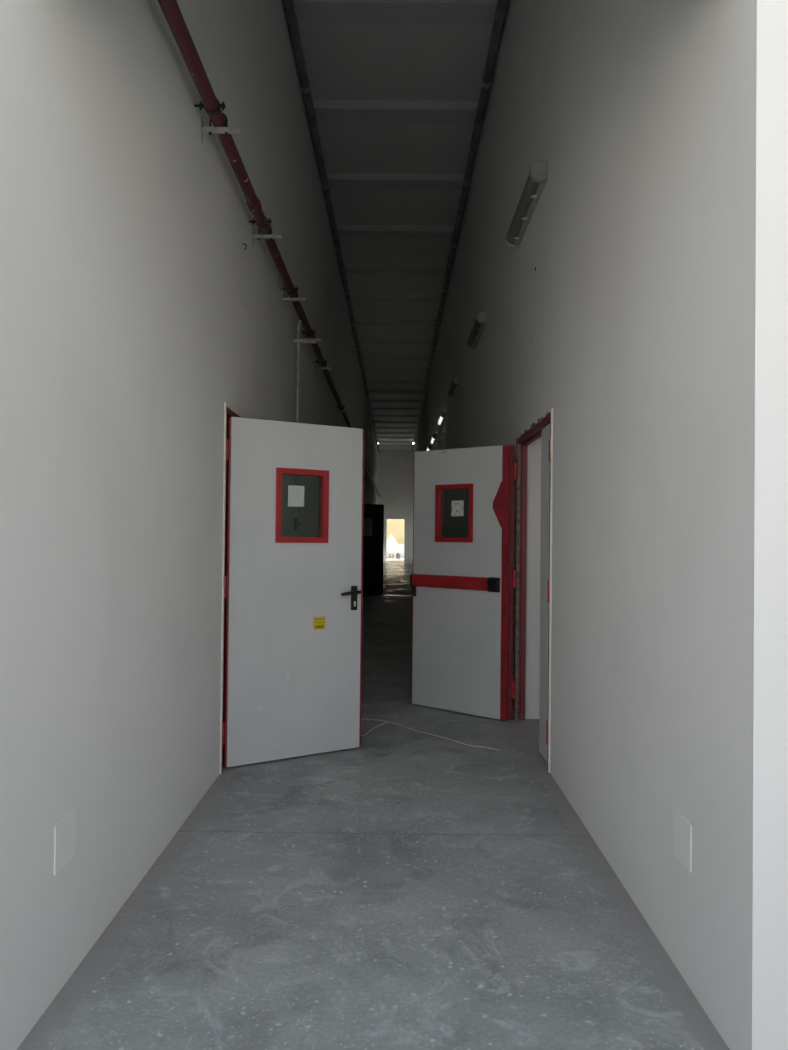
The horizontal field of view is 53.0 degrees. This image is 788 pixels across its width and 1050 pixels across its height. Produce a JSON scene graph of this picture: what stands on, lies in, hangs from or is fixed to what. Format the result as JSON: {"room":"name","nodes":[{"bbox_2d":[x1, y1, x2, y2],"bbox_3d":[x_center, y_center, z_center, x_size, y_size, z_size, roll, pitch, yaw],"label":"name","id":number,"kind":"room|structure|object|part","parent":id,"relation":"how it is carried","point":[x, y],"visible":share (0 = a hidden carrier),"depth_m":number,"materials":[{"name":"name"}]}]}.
{"room":"industrial building corridor","nodes":[
{"label":"industrial building corridor","id":0,"kind":"room"},
{"bbox_2d":[0,0,377,1049],"bbox_3d":[-1.028,-1.491,22.493,0.200,6.300,41.060,1,-1,0],"label":"wall","id":1,"kind":"structure","parent":0,"point":[127,329],"depth_m":2.88,"materials":[{"name":"white paint"}]},
{"bbox_2d":[54,810,75,875],"bbox_3d":[-1.002,0.965,2.408,0.005,0.144,0.145,1,-1,0],"label":"cover plate","id":2,"kind":"object","parent":1,"relation":"attached to","point":[65,831],"visible":1,"depth_m":2.40,"materials":[{"name":"white plastic"}]},
{"bbox_2d":[194,99,241,142],"bbox_3d":[-0.869,-2.006,3.911,0.201,0.150,0.177,1,-1,0],"label":"bracket","id":3,"kind":"object","parent":1,"relation":"attached to","point":[226,130],"visible":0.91,"depth_m":3.97,"materials":[{"name":"metal"}]},
{"bbox_3d":[-0.967,-1.989,3.978,0.004,0.115,0.044,1,-1,0],"label":"wall plate","id":4,"kind":"part","parent":3,"relation":"part of","materials":[{"name":"metal"}]},
{"bbox_3d":[-0.867,-1.988,3.977,0.197,0.024,0.024,1,-1,0],"label":"arm","id":5,"kind":"part","parent":3,"relation":"part of","materials":[{"name":"metal"}]},
{"bbox_2d":[220,402,226,773],"bbox_3d":[-0.993,0.361,4.564,0.019,2.145,0.018,1,-1,0],"label":"bead","id":6,"kind":"object","parent":1,"relation":"attached to","point":[225,403],"visible":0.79,"depth_m":4.56,"materials":[{"name":"beige paint"}]},
{"bbox_2d":[222,407,240,754],"bbox_3d":[-1.025,0.376,5.086,0.075,2.128,1.025,1,-1,0],"label":"door frame","id":7,"kind":"structure","parent":1,"relation":"attached to","point":[229,413],"depth_m":4.61,"materials":[{"name":"red paint"}]},
{"bbox_2d":[249,217,281,245],"bbox_3d":[-0.865,-1.988,5.331,0.201,0.150,0.177,1,-1,0],"label":"bracket","id":8,"kind":"object","parent":1,"relation":"attached to","point":[258,236],"visible":0.88,"depth_m":5.38,"materials":[{"name":"metal"}]},
{"bbox_3d":[-0.964,-1.971,5.398,0.004,0.115,0.044,1,-1,0],"label":"wall plate","id":9,"kind":"part","parent":8,"relation":"part of","materials":[{"name":"metal"}]},
{"bbox_3d":[-0.863,-1.970,5.397,0.197,0.024,0.024,1,-1,0],"label":"arm","id":10,"kind":"part","parent":8,"relation":"part of","materials":[{"name":"metal"}]},
{"bbox_2d":[157,0,379,496],"bbox_3d":[-0.839,-1.800,22.578,0.082,0.082,40.858,1,-1,0],"label":"pipe","id":11,"kind":"object","parent":1,"relation":"attached to","point":[172,13],"visible":0.94,"depth_m":4.24,"materials":[{"name":"red metal"}]},
{"bbox_2d":[280,285,305,306],"bbox_3d":[-0.862,-1.970,6.771,0.201,0.150,0.177,1,-1,0],"label":"bracket","id":12,"kind":"object","parent":1,"relation":"attached to","point":[287,299],"visible":0.84,"depth_m":6.83,"materials":[{"name":"metal"}]},
{"bbox_3d":[-0.860,-1.952,6.837,0.197,0.024,0.024,1,-1,0],"label":"arm","id":13,"kind":"part","parent":12,"relation":"part of","materials":[{"name":"metal"}]},
{"bbox_2d":[222,417,364,766],"bbox_3d":[-0.595,0.399,4.882,0.944,2.063,0.132,1,-1,-32],"label":"door","id":14,"kind":"structure","parent":1,"relation":"in","point":[292,686],"depth_m":4.86,"materials":[{"name":"white paint"}]},
{"bbox_3d":[-0.271,0.431,5.043,0.164,0.036,0.060,1,-1,-32],"label":"lever","id":15,"kind":"part","parent":14,"relation":"part of","materials":[{"name":"black plastic"}]},
{"bbox_3d":[-0.257,0.470,5.090,0.046,0.156,0.010,1,-1,-32],"label":"handle plate","id":16,"kind":"part","parent":14,"relation":"part of","materials":[{"name":"black plastic"}]},
{"bbox_2d":[293,319,316,529],"bbox_3d":[-0.861,-0.974,7.555,0.220,2.054,0.040,1,-1,0],"label":"pipe","id":17,"kind":"object","parent":1,"relation":"attached to","point":[298,340],"visible":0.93,"depth_m":7.55,"materials":[{"name":"metal"}]},
{"bbox_2d":[301,329,321,345],"bbox_3d":[-0.858,-1.952,8.191,0.201,0.150,0.177,1,-1,0],"label":"bracket","id":18,"kind":"object","parent":1,"relation":"attached to","point":[303,331],"visible":0.54,"depth_m":8.18,"materials":[{"name":"metal"}]},
{"bbox_2d":[315,360,331,369],"bbox_3d":[-0.855,-1.935,9.591,0.201,0.150,0.177,1,-1,0],"label":"bracket","id":19,"kind":"object","parent":1,"relation":"attached to","point":[317,362],"visible":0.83,"depth_m":9.64,"materials":[{"name":"metal"}]},
{"bbox_3d":[-0.853,-1.917,9.657,0.197,0.024,0.024,1,-1,0],"label":"arm","id":20,"kind":"part","parent":19,"relation":"part of","materials":[{"name":"metal"}]},
{"bbox_2d":[336,405,348,414],"bbox_3d":[-0.847,-1.893,12.910,0.201,0.150,0.177,1,-1,0],"label":"bracket","id":21,"kind":"object","parent":1,"relation":"attached to","point":[337,406],"visible":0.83,"depth_m":12.96,"materials":[{"name":"metal"}]},
{"bbox_2d":[363,504,383,595],"bbox_3d":[-0.613,0.560,17.719,0.930,2.063,0.076,1,-1,-40],"label":"door","id":22,"kind":"structure","parent":1,"relation":"in","point":[373,545],"depth_m":17.83,"materials":[{"name":"black paint"}]},
{"bbox_2d":[17,559,728,1049],"bbox_3d":[1.033,1.780,20.477,26.000,0.250,51.000,1,-1,0],"label":"floor","id":23,"kind":"structure","parent":0,"point":[404,888],"depth_m":2.84,"materials":[{"name":"concrete"}]},
{"bbox_2d":[361,719,500,750],"bbox_3d":[0.216,1.455,5.543,1.292,0.006,0.118,0,-1,42],"label":"string","id":24,"kind":"object","parent":23,"relation":"on","point":[361,719],"visible":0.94,"depth_m":5.48,"materials":[{"name":"white fabric"}]},
{"bbox_2d":[293,0,497,449],"bbox_3d":[0.064,-4.476,22.618,1.920,0.305,40.880,1,-1,0],"label":"ceiling","id":25,"kind":"structure","parent":0,"point":[396,85],"depth_m":9.62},
{"bbox_2d":[282,0,379,452],"bbox_3d":[-0.853,-4.265,22.658,0.112,0.246,40.600,1,-1,0],"label":"conduit","id":26,"kind":"object","parent":25,"relation":"attached to","point":[288,5],"visible":0.96,"depth_m":9.19,"materials":[{"name":"metal"}]},
{"bbox_2d":[412,0,508,452],"bbox_3d":[0.964,-4.276,22.653,0.112,0.186,40.600,1,-1,0],"label":"conduit","id":27,"kind":"object","parent":25,"relation":"attached to","point":[487,79],"visible":1,"depth_m":9.29,"materials":[{"name":"metal"}]},
{"bbox_2d":[378,449,413,560],"bbox_3d":[0.082,-1.220,43.119,1.920,6.300,0.200,1,-1,0],"label":"wall","id":28,"kind":"structure","parent":0,"point":[395,466],"depth_m":43.03,"materials":[{"name":"white paint"}]},
{"bbox_2d":[413,0,754,1049],"bbox_3d":[1.092,-1.468,22.538,0.200,6.300,40.960,1,-1,0],"label":"wall","id":29,"kind":"structure","parent":0,"point":[636,307],"depth_m":3.00,"materials":[{"name":"white paint"}]},
{"bbox_2d":[430,434,436,444],"bbox_3d":[0.937,-2.028,18.705,0.104,0.132,1.160,1,-1,0],"label":"lamp","id":30,"kind":"object","parent":29,"relation":"attached to","point":[434,436],"visible":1,"depth_m":18.45,"materials":[{"name":"grey plastic"}]},
{"bbox_2d":[437,411,445,425],"bbox_3d":[0.929,-2.070,15.415,0.104,0.132,1.160,1,-1,0],"label":"lamp","id":31,"kind":"object","parent":29,"relation":"attached to","point":[440,422],"visible":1,"depth_m":15.13,"materials":[{"name":"grey plastic"}]},
{"bbox_2d":[448,376,460,397],"bbox_3d":[0.921,-2.111,12.105,0.104,0.132,1.160,1,-1,0],"label":"lamp","id":32,"kind":"object","parent":29,"relation":"attached to","point":[456,380],"visible":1,"depth_m":11.93,"materials":[{"name":"grey plastic"}]},
{"bbox_2d":[410,445,516,719],"bbox_3d":[0.522,0.429,6.175,0.963,2.058,0.106,0,-1,40],"label":"door","id":33,"kind":"structure","parent":29,"relation":"in","point":[462,588],"depth_m":6.12,"materials":[{"name":"white paint"}]},
{"bbox_3d":[0.795,-0.158,5.936,0.120,0.373,0.014,0,-1,40],"label":"selector plate","id":34,"kind":"part","parent":33,"relation":"part of","materials":[{"name":"red paint"}]},
{"bbox_2d":[467,311,486,348],"bbox_3d":[0.913,-2.153,8.796,0.104,0.132,1.160,1,-1,0],"label":"lamp","id":35,"kind":"object","parent":29,"relation":"attached to","point":[480,324],"visible":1,"depth_m":8.62,"materials":[{"name":"grey plastic"}]},
{"bbox_2d":[505,161,546,247],"bbox_3d":[0.905,-2.195,5.486,0.104,0.132,1.160,1,-1,0],"label":"lamp","id":36,"kind":"object","parent":29,"relation":"attached to","point":[538,171],"visible":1,"depth_m":5.32,"materials":[{"name":"grey plastic"}]},
{"bbox_2d":[514,412,550,769],"bbox_3d":[0.958,0.389,5.346,0.082,2.150,1.355,1,-1,0],"label":"door frame","id":37,"kind":"structure","parent":29,"relation":"attached to","point":[534,433],"depth_m":5.97,"materials":[{"name":"red paint"}]},
{"bbox_2d":[539,424,549,761],"bbox_3d":[0.952,0.413,4.892,0.076,2.066,0.404,1,-1,0],"label":"door","id":38,"kind":"structure","parent":29,"relation":"in","point":[545,446],"depth_m":4.93,"materials":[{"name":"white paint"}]},
{"bbox_2d":[548,408,552,772],"bbox_3d":[0.928,0.383,4.659,0.020,2.145,0.018,1,-1,0],"label":"bead","id":39,"kind":"object","parent":29,"relation":"attached to","point":[551,443],"visible":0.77,"depth_m":4.65,"materials":[{"name":"beige paint"}]},
{"bbox_2d":[673,809,691,871],"bbox_3d":[0.914,0.998,2.505,0.005,0.144,0.145,1,-1,0],"label":"cover plate","id":40,"kind":"object","parent":29,"relation":"attached to","point":[682,827],"visible":1,"depth_m":2.50,"materials":[{"name":"white plastic"}]},
{"bbox_2d":[750,0,787,1049],"bbox_3d":[0.528,-2.181,2.111,19.000,7.200,0.310,1,-1,0],"label":"wall","id":41,"kind":"structure","parent":0,"point":[769,769],"depth_m":2.03,"materials":[{"name":"white paint"}]},
{"bbox_3d":[0.029,2.066,19.976,240.000,0.345,280.000,1,-1,0],"label":"ground","id":42,"kind":"structure","parent":0,"visible":0},
{"bbox_2d":[387,534,397,543],"bbox_3d":[-0.226,1.522,59.086,1.160,1.720,1.320,1,-1,0],"label":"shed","id":43,"kind":"object","parent":42,"relation":"on","point":[390,540],"visible":0.38,"depth_m":58.49,"materials":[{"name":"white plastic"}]},
{"bbox_2d":[386,544,403,557],"bbox_3d":[0.125,1.871,57.106,10.000,0.980,0.330,1,-1,0],"label":"wall","id":44,"kind":"structure","parent":42,"relation":"on","point":[394,549],"depth_m":56.98,"materials":[{"name":"white paint"}]},
{"bbox_2d":[387,519,404,543],"bbox_3d":[0.157,0.049,62.119,28.000,4.750,0.470,1,-1,0],"label":"wall","id":45,"kind":"structure","parent":42,"relation":"on","point":[395,527],"depth_m":62.00,"materials":[{"name":"beige paint"}]}
]}

